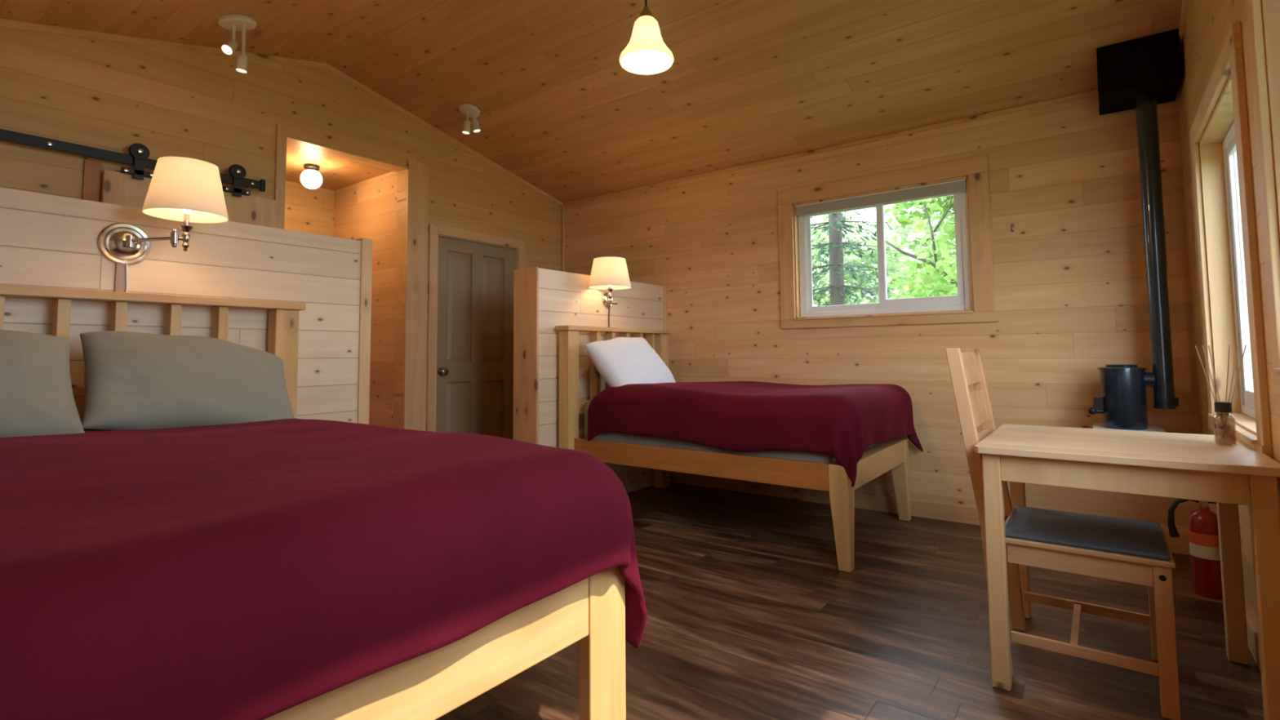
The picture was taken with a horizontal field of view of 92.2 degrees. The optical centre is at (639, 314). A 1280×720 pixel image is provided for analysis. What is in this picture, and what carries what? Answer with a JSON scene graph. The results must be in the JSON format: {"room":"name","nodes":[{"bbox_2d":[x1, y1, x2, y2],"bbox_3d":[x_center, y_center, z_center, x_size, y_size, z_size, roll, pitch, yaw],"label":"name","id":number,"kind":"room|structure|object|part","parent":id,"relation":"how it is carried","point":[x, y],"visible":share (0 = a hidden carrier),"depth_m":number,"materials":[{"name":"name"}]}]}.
{"room":"cabin bedroom","nodes":[
{"label":"cabin bedroom","id":0,"kind":"room"},
{"bbox_2d":[0,187,360,429],"bbox_3d":[-2.233,0.361,2.478,0.120,1.635,2.207,-3,-5,37],"label":"wall partition","id":1,"kind":"structure","parent":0,"point":[46,240],"depth_m":2.77,"materials":[{"name":"brown wood"}]},
{"bbox_2d":[97,156,228,292],"bbox_3d":[-1.923,-0.329,2.529,0.464,0.565,0.285,-2,-4,22],"label":"wall lamp","id":2,"kind":"object","parent":1,"relation":"attached to","point":[187,190],"visible":0.99,"depth_m":2.48,"materials":[{"name":"beige fabric"}]},
{"bbox_3d":[-2.127,-0.294,2.546,0.028,0.176,0.176,-3,-5,37],"label":"plate","id":3,"kind":"part","parent":2,"relation":"part of","materials":[{"name":"silver metal"}]},
{"bbox_3d":[-2.119,-0.127,2.541,0.007,0.165,0.011,-3,-5,37],"label":"cord","id":4,"kind":"part","parent":2,"relation":"part of","materials":[{"name":"white plastic"}]},
{"bbox_3d":[-1.984,-0.304,2.502,0.297,0.076,0.050,-1,-4,11],"label":"swing arm","id":5,"kind":"part","parent":2,"relation":"part of","materials":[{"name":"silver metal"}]},
{"bbox_3d":[-1.841,-0.507,2.507,0.284,0.215,0.284,-3,-5,37],"label":"lamp shade","id":6,"kind":"part","parent":2,"relation":"part of","materials":[{"name":"beige fabric"}]},
{"bbox_3d":[-1.840,-0.465,2.504,0.060,0.106,0.060,-3,-5,37],"label":"bulb","id":7,"kind":"part","parent":2,"relation":"part of","materials":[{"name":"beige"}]},
{"bbox_2d":[355,237,372,424],"bbox_3d":[-1.553,0.406,3.385,0.147,1.650,0.062,-3,-5,37],"label":"trim","id":8,"kind":"structure","parent":1,"relation":"attached to","point":[366,267],"depth_m":3.36,"materials":[{"name":"brown wood"}]},
{"bbox_2d":[0,26,562,431],"bbox_3d":[-2.115,-0.192,3.870,0.120,2.915,4.760,-3,-5,37],"label":"wall","id":9,"kind":"structure","parent":0,"point":[110,95],"depth_m":3.50,"materials":[{"name":"brown wood"}]},
{"bbox_2d":[81,160,102,201],"bbox_3d":[-2.683,0.229,2.967,0.016,1.970,0.065,-3,-5,37],"label":"trim","id":10,"kind":"structure","parent":9,"relation":"attached to","point":[91,183],"depth_m":3.02,"materials":[{"name":"orange wood"}]},
{"bbox_2d":[0,128,277,228],"bbox_3d":[-2.750,0.149,2.811,0.103,2.070,1.998,-3,-5,37],"label":"door","id":11,"kind":"structure","parent":9,"relation":"in","point":[129,187],"depth_m":3.12,"materials":[{"name":"brown wood"}]},
{"bbox_3d":[-2.790,-0.795,2.846,0.082,0.069,1.920,-3,-5,37],"label":"barn door rail","id":12,"kind":"part","parent":11,"relation":"part of","materials":[{"name":"black metal"}]},
{"bbox_2d":[274,123,287,229],"bbox_3d":[-2.167,0.049,3.666,0.020,2.410,0.055,-3,-5,37],"label":"trim","id":13,"kind":"structure","parent":9,"relation":"attached to","point":[281,130],"depth_m":3.72,"materials":[{"name":"brown wood"}]},
{"bbox_2d":[0,18,563,207],"bbox_3d":[-2.071,-1.332,3.903,0.014,0.596,4.520,-3,-5,37],"label":"trim","id":14,"kind":"structure","parent":9,"relation":"attached to","point":[5,23],"depth_m":3.61,"materials":[{"name":"brown wood"}]},
{"bbox_2d":[286,134,408,172],"bbox_3d":[-1.962,-1.071,4.125,0.138,0.020,0.820,-3,-5,37],"label":"trim","id":15,"kind":"structure","parent":9,"relation":"attached to","point":[292,140],"depth_m":4.09,"materials":[{"name":"brown wood"}]},
{"bbox_2d":[402,159,428,431],"bbox_3d":[-1.607,0.092,4.408,0.022,2.410,0.165,-3,-5,37],"label":"trim","id":16,"kind":"structure","parent":9,"relation":"attached to","point":[417,173],"depth_m":4.41,"materials":[{"name":"brown wood"}]},
{"bbox_2d":[426,223,525,439],"bbox_3d":[-1.292,0.336,4.874,0.141,1.977,0.938,-3,-5,37],"label":"door","id":17,"kind":"structure","parent":9,"relation":"in","point":[470,336],"depth_m":4.84,"materials":[{"name":"beige paint"}]},
{"bbox_3d":[-1.463,0.422,4.581,0.071,0.060,0.060,-3,-5,37],"label":"handle","id":18,"kind":"part","parent":17,"relation":"part of","materials":[{"name":"brown metal"}]},
{"bbox_3d":[-1.269,-0.617,4.912,0.022,0.070,0.792,-3,-5,37],"label":"head casing","id":19,"kind":"part","parent":17,"relation":"part of","materials":[{"name":"brown wood"}]},
{"bbox_2d":[284,180,334,236],"bbox_3d":[-3.132,0.067,4.213,0.120,2.460,2.270,-3,-5,37],"label":"wall","id":20,"kind":"structure","parent":0,"point":[307,210],"depth_m":4.87,"materials":[{"name":"brown wood"}]},
{"bbox_2d":[285,144,391,190],"bbox_3d":[-2.738,-1.134,3.970,0.910,0.100,2.005,-3,-5,37],"label":"ceiling","id":21,"kind":"structure","parent":0,"point":[336,173],"depth_m":4.47,"materials":[{"name":"brown wood"}]},
{"bbox_2d":[300,163,322,189],"bbox_3d":[-2.333,-0.977,4.373,0.140,0.167,0.140,-3,-5,37],"label":"globe light","id":22,"kind":"object","parent":21,"relation":"attached to","point":[310,178],"visible":1,"depth_m":4.33,"materials":[{"name":"white glass"}]},
{"bbox_2d":[333,171,397,427],"bbox_3d":[-2.728,0.043,3.894,0.910,2.460,2.245,-3,-5,37],"label":"wall","id":23,"kind":"structure","parent":0,"point":[366,209],"depth_m":4.56,"materials":[{"name":"brown wood"}]},
{"bbox_2d":[0,0,1182,203],"bbox_3d":[-0.358,-1.472,2.622,5.240,0.829,5.420,-3,-5,37],"label":"ceiling","id":24,"kind":"structure","parent":0,"point":[747,82],"depth_m":3.48,"materials":[{"name":"brown wood"}]},
{"bbox_2d":[217,14,257,73],"bbox_3d":[-2.079,-1.392,3.175,0.170,0.289,0.169,-3,-5,37],"label":"ceiling spotlight","id":25,"kind":"object","parent":24,"relation":"attached to","point":[234,23],"visible":1,"depth_m":3.15,"materials":[{"name":"white metal"}]},
{"bbox_2d":[458,103,480,134],"bbox_3d":[-1.192,-1.352,4.305,0.144,0.200,0.144,-3,-5,37],"label":"ceiling spotlight","id":26,"kind":"object","parent":24,"relation":"attached to","point":[468,110],"visible":1,"depth_m":4.28,"materials":[{"name":"white metal"}]},
{"bbox_2d":[618,0,674,75],"bbox_3d":[0.022,-1.360,2.427,0.214,0.756,0.214,-3,-5,37],"label":"pendant light","id":27,"kind":"object","parent":24,"relation":"hanging from","point":[646,53],"visible":1,"depth_m":2.39,"materials":[{"name":"white glass"}]},
{"bbox_3d":[0.025,-1.074,2.409,0.060,0.122,0.060,-3,-5,37],"label":"bulb","id":28,"kind":"part","parent":27,"relation":"part of","materials":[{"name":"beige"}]},
{"bbox_2d":[538,267,663,493],"bbox_3d":[-0.290,0.514,4.416,0.200,1.545,1.390,-3,-5,37],"label":"wall partition","id":29,"kind":"structure","parent":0,"point":[565,298],"depth_m":4.13,"materials":[{"name":"brown wood"}]},
{"bbox_2d":[513,266,538,444],"bbox_3d":[-0.715,0.479,3.856,0.214,1.551,0.018,-3,-5,37],"label":"trim","id":30,"kind":"structure","parent":29,"relation":"attached to","point":[526,281],"depth_m":3.86,"materials":[{"name":"brown wood"}]},
{"bbox_2d":[588,257,631,327],"bbox_3d":[-0.189,-0.133,4.190,0.290,0.487,0.340,-3,-5,37],"label":"wall lamp","id":31,"kind":"object","parent":29,"relation":"attached to","point":[608,273],"visible":1,"depth_m":4.08,"materials":[{"name":"beige fabric"}]},
{"bbox_3d":[-0.225,-0.103,4.359,0.028,0.110,0.110,-3,-5,37],"label":"plate","id":32,"kind":"part","parent":31,"relation":"part of","materials":[{"name":"silver metal"}]},
{"bbox_3d":[-0.219,0.035,4.370,0.013,0.175,0.009,2,-4,-31],"label":"cord","id":33,"kind":"part","parent":31,"relation":"part of","materials":[{"name":"grey plastic"}]},
{"bbox_3d":[-0.206,-0.280,4.180,0.290,0.195,0.290,-3,-5,37],"label":"lamp shade","id":34,"kind":"part","parent":31,"relation":"part of","materials":[{"name":"beige fabric"}]},
{"bbox_3d":[-0.195,-0.092,4.260,0.070,0.048,0.198,-1,-4,3],"label":"swing arm","id":35,"kind":"part","parent":31,"relation":"part of","materials":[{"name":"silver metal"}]},
{"bbox_2d":[662,285,666,329],"bbox_3d":[0.205,0.539,4.894,0.018,1.549,0.029,-3,-5,37],"label":"trim","id":36,"kind":"structure","parent":29,"relation":"attached to","point":[664,287],"depth_m":4.92,"materials":[{"name":"brown wood"}]},
{"bbox_2d":[435,481,1263,719],"bbox_3d":[-0.807,1.264,2.801,5.720,0.150,4.760,-3,-5,37],"label":"floor","id":37,"kind":"structure","parent":0,"point":[753,615],"depth_m":2.18,"materials":[{"name":"brown wood"}]},
{"bbox_2d":[0,284,626,719],"bbox_3d":[-1.377,0.487,1.656,2.194,1.264,1.795,-3,-5,37],"label":"queen bed","id":38,"kind":"object","parent":37,"relation":"on","point":[590,611],"visible":0.4,"depth_m":1.43,"materials":[{"name":"brown wood"}]},
{"bbox_3d":[-1.715,0.590,2.938,0.085,1.229,0.105,-3,-5,37],"label":"headboard post","id":39,"kind":"part","parent":38,"relation":"part of","materials":[{"name":"brown wood"}]},
{"bbox_3d":[-0.516,0.673,0.997,0.036,0.143,1.259,-3,-5,37],"label":"foot rail","id":40,"kind":"part","parent":38,"relation":"part of","materials":[{"name":"brown wood"}]},
{"bbox_3d":[-0.093,0.868,1.543,0.040,0.468,0.138,-3,-5,37],"label":"leg","id":41,"kind":"part","parent":38,"relation":"part of","materials":[{"name":"brown wood"}]},
{"bbox_3d":[-1.346,0.580,1.628,2.025,0.275,1.445,-3,-5,37],"label":"mattress","id":42,"kind":"object","parent":38,"relation":"on","visible":0},
{"bbox_2d":[0,418,647,719],"bbox_3d":[-1.249,0.609,1.561,2.035,0.543,1.688,-3,-5,37],"label":"duvet","id":43,"kind":"object","parent":42,"relation":"on","point":[259,570],"visible":0.94,"depth_m":1.02,"materials":[{"name":"red fabric"}]},
{"bbox_2d":[0,328,84,437],"bbox_3d":[-2.135,0.221,1.794,0.333,0.382,0.757,-3,-5,37],"label":"pillow","id":44,"kind":"object","parent":43,"relation":"on","point":[37,398],"visible":0.94,"depth_m":1.95,"materials":[{"name":"grey fabric"}]},
{"bbox_2d":[80,330,294,430],"bbox_3d":[-1.730,0.268,2.393,0.346,0.404,0.709,-3,-5,37],"label":"pillow","id":45,"kind":"object","parent":43,"relation":"on","point":[135,380],"visible":0.94,"depth_m":2.27,"materials":[{"name":"grey fabric"}]},
{"bbox_2d":[555,324,911,572],"bbox_3d":[0.542,0.648,3.795,1.807,1.185,1.180,-3,-5,37],"label":"bed","id":46,"kind":"object","parent":37,"relation":"on","point":[892,455],"visible":0.58,"depth_m":3.44,"materials":[{"name":"brown wood"}]},
{"bbox_3d":[-0.449,0.677,3.887,0.085,1.155,0.100,-3,-5,37],"label":"headboard post","id":47,"kind":"part","parent":46,"relation":"part of","materials":[{"name":"brown wood"}]},
{"bbox_3d":[-0.144,0.618,4.298,0.041,0.080,0.915,-3,-5,37],"label":"headboard rail","id":48,"kind":"part","parent":46,"relation":"part of","materials":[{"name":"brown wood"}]},
{"bbox_3d":[0.161,0.724,4.698,0.085,1.155,0.100,-3,-5,37],"label":"headboard post","id":49,"kind":"part","parent":46,"relation":"part of","materials":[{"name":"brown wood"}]},
{"bbox_3d":[0.245,0.801,3.380,1.620,0.126,0.034,-3,-5,37],"label":"rail","id":50,"kind":"part","parent":46,"relation":"part of","materials":[{"name":"brown wood"}]},
{"bbox_2d":[584,402,879,463],"bbox_3d":[0.575,0.676,3.813,1.580,0.270,1.030,-3,-5,37],"label":"mattress","id":51,"kind":"object","parent":46,"relation":"on","point":[611,437],"visible":0.15,"depth_m":3.40,"materials":[{"name":"grey fabric"}]},
{"bbox_2d":[585,337,675,386],"bbox_3d":[-0.056,0.339,4.006,0.339,0.397,0.615,-3,-5,37],"label":"pillow","id":52,"kind":"object","parent":51,"relation":"on","point":[620,361],"visible":0.79,"depth_m":3.88,"materials":[{"name":"white fabric"}]},
{"bbox_2d":[587,381,923,487],"bbox_3d":[0.690,0.630,3.751,1.654,0.434,1.213,-3,-5,37],"label":"duvet","id":53,"kind":"object","parent":51,"relation":"on","point":[842,422],"visible":0.99,"depth_m":3.23,"materials":[{"name":"red fabric"}]},
{"bbox_3d":[0.947,0.940,2.879,0.090,0.478,0.090,-3,-5,37],"label":"leg","id":54,"kind":"part","parent":46,"relation":"part of","materials":[{"name":"brown wood"}]},
{"bbox_3d":[1.251,0.788,3.298,0.088,0.126,0.930,-3,-5,37],"label":"foot rail","id":55,"kind":"part","parent":46,"relation":"part of","materials":[{"name":"brown wood"}]},
{"bbox_3d":[1.559,0.987,3.693,0.090,0.478,0.090,-3,-5,37],"label":"leg","id":56,"kind":"part","parent":46,"relation":"part of","materials":[{"name":"brown wood"}]},
{"bbox_2d":[945,347,1181,719],"bbox_3d":[1.363,0.613,2.015,0.550,1.012,0.432,-3,-5,37],"label":"chair","id":57,"kind":"object","parent":37,"relation":"on","point":[1136,552],"visible":0.88,"depth_m":1.89,"materials":[{"name":"brown wood"}]},
{"bbox_3d":[1.086,0.613,1.978,0.152,1.012,0.028,-3,-5,37],"label":"post","id":58,"kind":"part","parent":57,"relation":"part of","materials":[{"name":"brown wood"}]},
{"bbox_3d":[1.321,0.631,2.291,0.152,1.012,0.028,-3,-5,37],"label":"post","id":59,"kind":"part","parent":57,"relation":"part of","materials":[{"name":"brown wood"}]},
{"bbox_3d":[1.288,0.732,1.819,0.350,0.060,0.020,-3,-5,37],"label":"seat rail","id":60,"kind":"part","parent":57,"relation":"part of","materials":[{"name":"brown wood"}]},
{"bbox_3d":[1.413,0.703,1.971,0.425,0.016,0.432,-3,-5,37],"label":"seat","id":61,"kind":"part","parent":57,"relation":"part of","materials":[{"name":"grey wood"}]},
{"bbox_3d":[1.680,0.914,2.004,0.040,0.405,0.028,-3,-5,37],"label":"leg","id":62,"kind":"part","parent":57,"relation":"part of","materials":[{"name":"brown wood"}]},
{"bbox_3d":[1.445,0.896,1.691,0.040,0.405,0.028,-3,-5,37],"label":"leg","id":63,"kind":"part","parent":57,"relation":"part of","materials":[{"name":"brown wood"}]},
{"bbox_2d":[973,424,1279,719],"bbox_3d":[1.501,0.756,1.936,0.673,0.713,0.707,-3,-5,37],"label":"table","id":64,"kind":"object","parent":37,"relation":"on","point":[1229,473],"visible":0.94,"depth_m":1.78,"materials":[{"name":"brown wood"}]},
{"bbox_3d":[1.081,0.767,1.866,0.048,0.691,0.048,-3,-5,37],"label":"leg","id":65,"kind":"part","parent":64,"relation":"part of","materials":[{"name":"brown wood"}]},
{"bbox_3d":[1.450,0.795,2.357,0.048,0.691,0.048,-3,-5,37],"label":"leg","id":66,"kind":"part","parent":64,"relation":"part of","materials":[{"name":"brown wood"}]},
{"bbox_2d":[1195,344,1246,438],"bbox_3d":[1.766,0.242,1.863,0.114,0.300,0.057,-4,-5,44],"label":"reed diffuser","id":67,"kind":"object","parent":64,"relation":"on","point":[1225,406],"visible":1,"depth_m":1.86,"materials":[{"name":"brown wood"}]},
{"bbox_3d":[1.921,0.768,2.004,0.048,0.691,0.048,-3,-5,37],"label":"leg","id":68,"kind":"part","parent":64,"relation":"part of","materials":[{"name":"brown wood"}]},
{"bbox_3d":[1.552,0.740,1.513,0.048,0.691,0.048,-3,-5,37],"label":"leg","id":69,"kind":"part","parent":64,"relation":"part of","materials":[{"name":"brown wood"}]},
{"bbox_2d":[1167,498,1222,599],"bbox_3d":[2.296,0.934,2.535,0.167,0.422,0.106,-1,-4,9],"label":"fire extinguisher","id":70,"kind":"object","parent":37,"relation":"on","point":[1204,546],"visible":0.87,"depth_m":2.50,"materials":[{"name":"red paint"}]},
{"bbox_3d":[2.301,0.914,2.507,0.036,0.046,0.101,3,-5,-44],"label":"label panel","id":71,"kind":"part","parent":70,"relation":"part of","materials":[{"name":"orange"}]},
{"bbox_2d":[563,92,1199,533],"bbox_3d":[1.047,0.063,4.382,4.300,2.420,0.120,-3,-5,37],"label":"wall","id":72,"kind":"structure","parent":0,"point":[1070,283],"depth_m":3.57,"materials":[{"name":"brown wood"}]},
{"bbox_2d":[562,207,564,271],"bbox_3d":[-0.694,0.186,5.598,0.020,2.360,0.020,-3,-5,37],"label":"trim","id":73,"kind":"structure","parent":72,"relation":"attached to","point":[563,208],"depth_m":5.65,"materials":[{"name":"brown wood"}]},
{"bbox_2d":[564,89,1097,205],"bbox_3d":[1.008,-1.114,4.397,4.245,0.027,0.012,-3,-5,37],"label":"trim","id":74,"kind":"structure","parent":72,"relation":"attached to","point":[1091,93],"depth_m":4.04,"materials":[{"name":"brown wood"}]},
{"bbox_2d":[777,154,999,328],"bbox_3d":[1.553,-0.417,4.004,1.335,0.980,0.140,-3,-5,37],"label":"window","id":75,"kind":"structure","parent":72,"relation":"in","point":[974,302],"depth_m":3.91,"materials":[{"name":"brown wood"}]},
{"bbox_3d":[1.387,-0.380,4.178,0.538,0.714,0.016,-3,-5,37],"label":"sash","id":76,"kind":"part","parent":75,"relation":"part of","materials":[{"name":"white plastic"}]},
{"bbox_2d":[795,178,966,216],"bbox_3d":[1.536,-0.752,4.024,1.073,0.072,0.056,-3,-5,37],"label":"roller blind","id":77,"kind":"object","parent":75,"relation":"attached to","point":[954,186],"visible":0.91,"depth_m":3.96,"materials":[{"name":"grey fabric"}]},
{"bbox_3d":[1.511,-0.858,3.999,1.315,0.101,0.020,-3,-5,37],"label":"head casing","id":78,"kind":"part","parent":75,"relation":"part of","materials":[{"name":"brown wood"}]},
{"bbox_3d":[1.566,-0.395,4.037,1.079,0.792,0.050,-3,-5,37],"label":"frame","id":79,"kind":"part","parent":75,"relation":"part of","materials":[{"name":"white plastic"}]},
{"bbox_3d":[1.533,0.036,3.943,1.335,0.069,0.060,-3,-5,37],"label":"sill","id":80,"kind":"part","parent":75,"relation":"part of","materials":[{"name":"brown wood"}]},
{"bbox_3d":[1.756,-0.403,3.881,0.503,0.714,0.016,-3,-5,37],"label":"sash","id":81,"kind":"part","parent":75,"relation":"part of","materials":[{"name":"white plastic"}]},
{"bbox_2d":[670,471,1190,555],"bbox_3d":[1.472,1.191,3.912,3.160,0.100,0.016,-3,-5,37],"label":"baseboard","id":82,"kind":"structure","parent":72,"relation":"attached to","point":[921,508],"depth_m":3.92,"materials":[{"name":"brown wood"}]},
{"bbox_2d":[1010,223,1014,231],"bbox_3d":[2.121,-0.496,3.508,0.018,0.053,0.036,-3,-5,37],"label":"coat hook","id":83,"kind":"object","parent":72,"relation":"attached to","point":[1012,225],"visible":1,"depth_m":3.52,"materials":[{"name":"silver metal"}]},
{"bbox_2d":[1088,28,1182,432],"bbox_3d":[2.436,-0.316,3.051,0.420,1.981,0.368,-3,-5,37],"label":"wood stove","id":84,"kind":"object","parent":72,"relation":"attached to","point":[1143,73],"visible":0.91,"depth_m":2.95,"materials":[{"name":"black metal"}]},
{"bbox_3d":[2.260,0.454,3.055,0.063,0.083,0.048,-3,-5,37],"label":"damper knob","id":85,"kind":"part","parent":84,"relation":"part of","materials":[{"name":"black metal"}]},
{"bbox_3d":[2.373,0.249,3.036,0.128,0.012,0.128,-3,-5,37],"label":"lid","id":86,"kind":"part","parent":84,"relation":"part of","materials":[{"name":"black metal"}]},
{"bbox_2d":[1097,366,1148,430],"bbox_3d":[2.374,0.404,3.026,0.192,0.302,0.192,-3,-5,37],"label":"stove","id":87,"kind":"object","parent":84,"relation":"in","point":[1122,401],"depth_m":2.96,"materials":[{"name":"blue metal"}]},
{"bbox_2d":[1177,0,1279,626],"bbox_3d":[1.419,-0.392,1.223,0.120,2.915,4.760,-3,-5,37],"label":"wall","id":88,"kind":"structure","parent":0,"point":[1207,24],"depth_m":2.30,"materials":[{"name":"brown wood"}]},
{"bbox_2d":[1178,0,1187,51],"bbox_3d":[1.356,-1.526,1.336,0.014,0.596,4.520,-3,-5,37],"label":"trim","id":89,"kind":"structure","parent":88,"relation":"attached to","point":[1184,2],"depth_m":2.76,"materials":[{"name":"brown wood"}]},
{"bbox_2d":[1189,21,1273,459],"bbox_3d":[2.101,-0.188,2.145,0.148,1.275,1.100,-3,-5,37],"label":"window","id":90,"kind":"structure","parent":88,"relation":"in","point":[1229,227],"depth_m":2.43,"materials":[{"name":"brown wood"}]},
{"bbox_3d":[2.053,-0.781,2.215,0.020,0.081,1.100,-3,-5,37],"label":"head casing","id":91,"kind":"part","parent":90,"relation":"part of","materials":[{"name":"brown wood"}]},
{"bbox_3d":[2.140,-0.180,2.115,0.050,1.107,0.904,-3,-5,37],"label":"frame","id":92,"kind":"part","parent":90,"relation":"part of","materials":[{"name":"white plastic"}]},
{"bbox_3d":[2.071,0.416,2.132,0.060,0.069,1.100,-3,-5,37],"label":"sill","id":93,"kind":"part","parent":90,"relation":"part of","materials":[{"name":"brown wood"}]},
{"bbox_3d":[2.248,-0.167,2.275,0.016,1.029,0.433,-3,-5,37],"label":"sash","id":94,"kind":"part","parent":90,"relation":"part of","materials":[{"name":"white plastic"}]},
{"bbox_2d":[1245,606,1260,671],"bbox_3d":[2.179,1.077,2.240,0.016,0.100,1.813,-3,-5,37],"label":"baseboard","id":95,"kind":"structure","parent":88,"relation":"attached to","point":[1252,629],"depth_m":2.00,"materials":[{"name":"brown wood"}]},
{"bbox_2d":[1245,0,1279,395],"bbox_3d":[1.147,-0.583,0.906,0.142,1.490,1.680,-3,-5,37],"label":"window","id":96,"kind":"structure","parent":88,"relation":"in","point":[1270,9],"depth_m":1.54,"materials":[{"name":"brown wood"}]},
{"bbox_3d":[1.120,0.128,0.885,0.060,0.069,1.680,-3,-5,37],"label":"sill","id":97,"kind":"part","parent":96,"relation":"part of","materials":[{"name":"brown wood"}]},
{"label":"outside","id":98,"kind":"structure","parent":0,"visible":0},
{"bbox_3d":[4.517,1.868,5.889,60.000,0.150,75.000,-3,-5,37],"label":"ground","id":99,"kind":"structure","parent":98,"visible":0},
{"bbox_2d":[810,207,906,306],"bbox_3d":[3.260,-1.680,10.145,2.813,7.500,2.728,-3,-5,37],"label":"conifer tree","id":100,"kind":"object","parent":99,"relation":"on","point":[837,286],"visible":0.18,"depth_m":10.05,"materials":[{"name":"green plant"}]},
{"bbox_2d":[810,211,934,306],"bbox_3d":[3.954,-0.172,14.580,5.696,5.051,2.960,-3,-5,37],"label":"leafy tree","id":101,"kind":"object","parent":99,"relation":"on","point":[890,262],"visible":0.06,"depth_m":13.48,"materials":[{"name":"green plant"}]},
{"bbox_2d":[852,197,957,303],"bbox_3d":[7.758,-0.362,15.961,5.071,5.543,2.783,-3,-5,37],"label":"leafy tree","id":102,"kind":"object","parent":99,"relation":"on","point":[913,243],"visible":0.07,"depth_m":15.68,"materials":[{"name":"green plant"}]},
{"bbox_2d":[884,195,957,298],"bbox_3d":[4.173,-0.688,6.536,3.437,5.046,2.292,-3,-5,37],"label":"leafy tree","id":103,"kind":"object","parent":99,"relation":"on","point":[944,288],"visible":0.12,"depth_m":7.05,"materials":[{"name":"green plant"}]}
]}

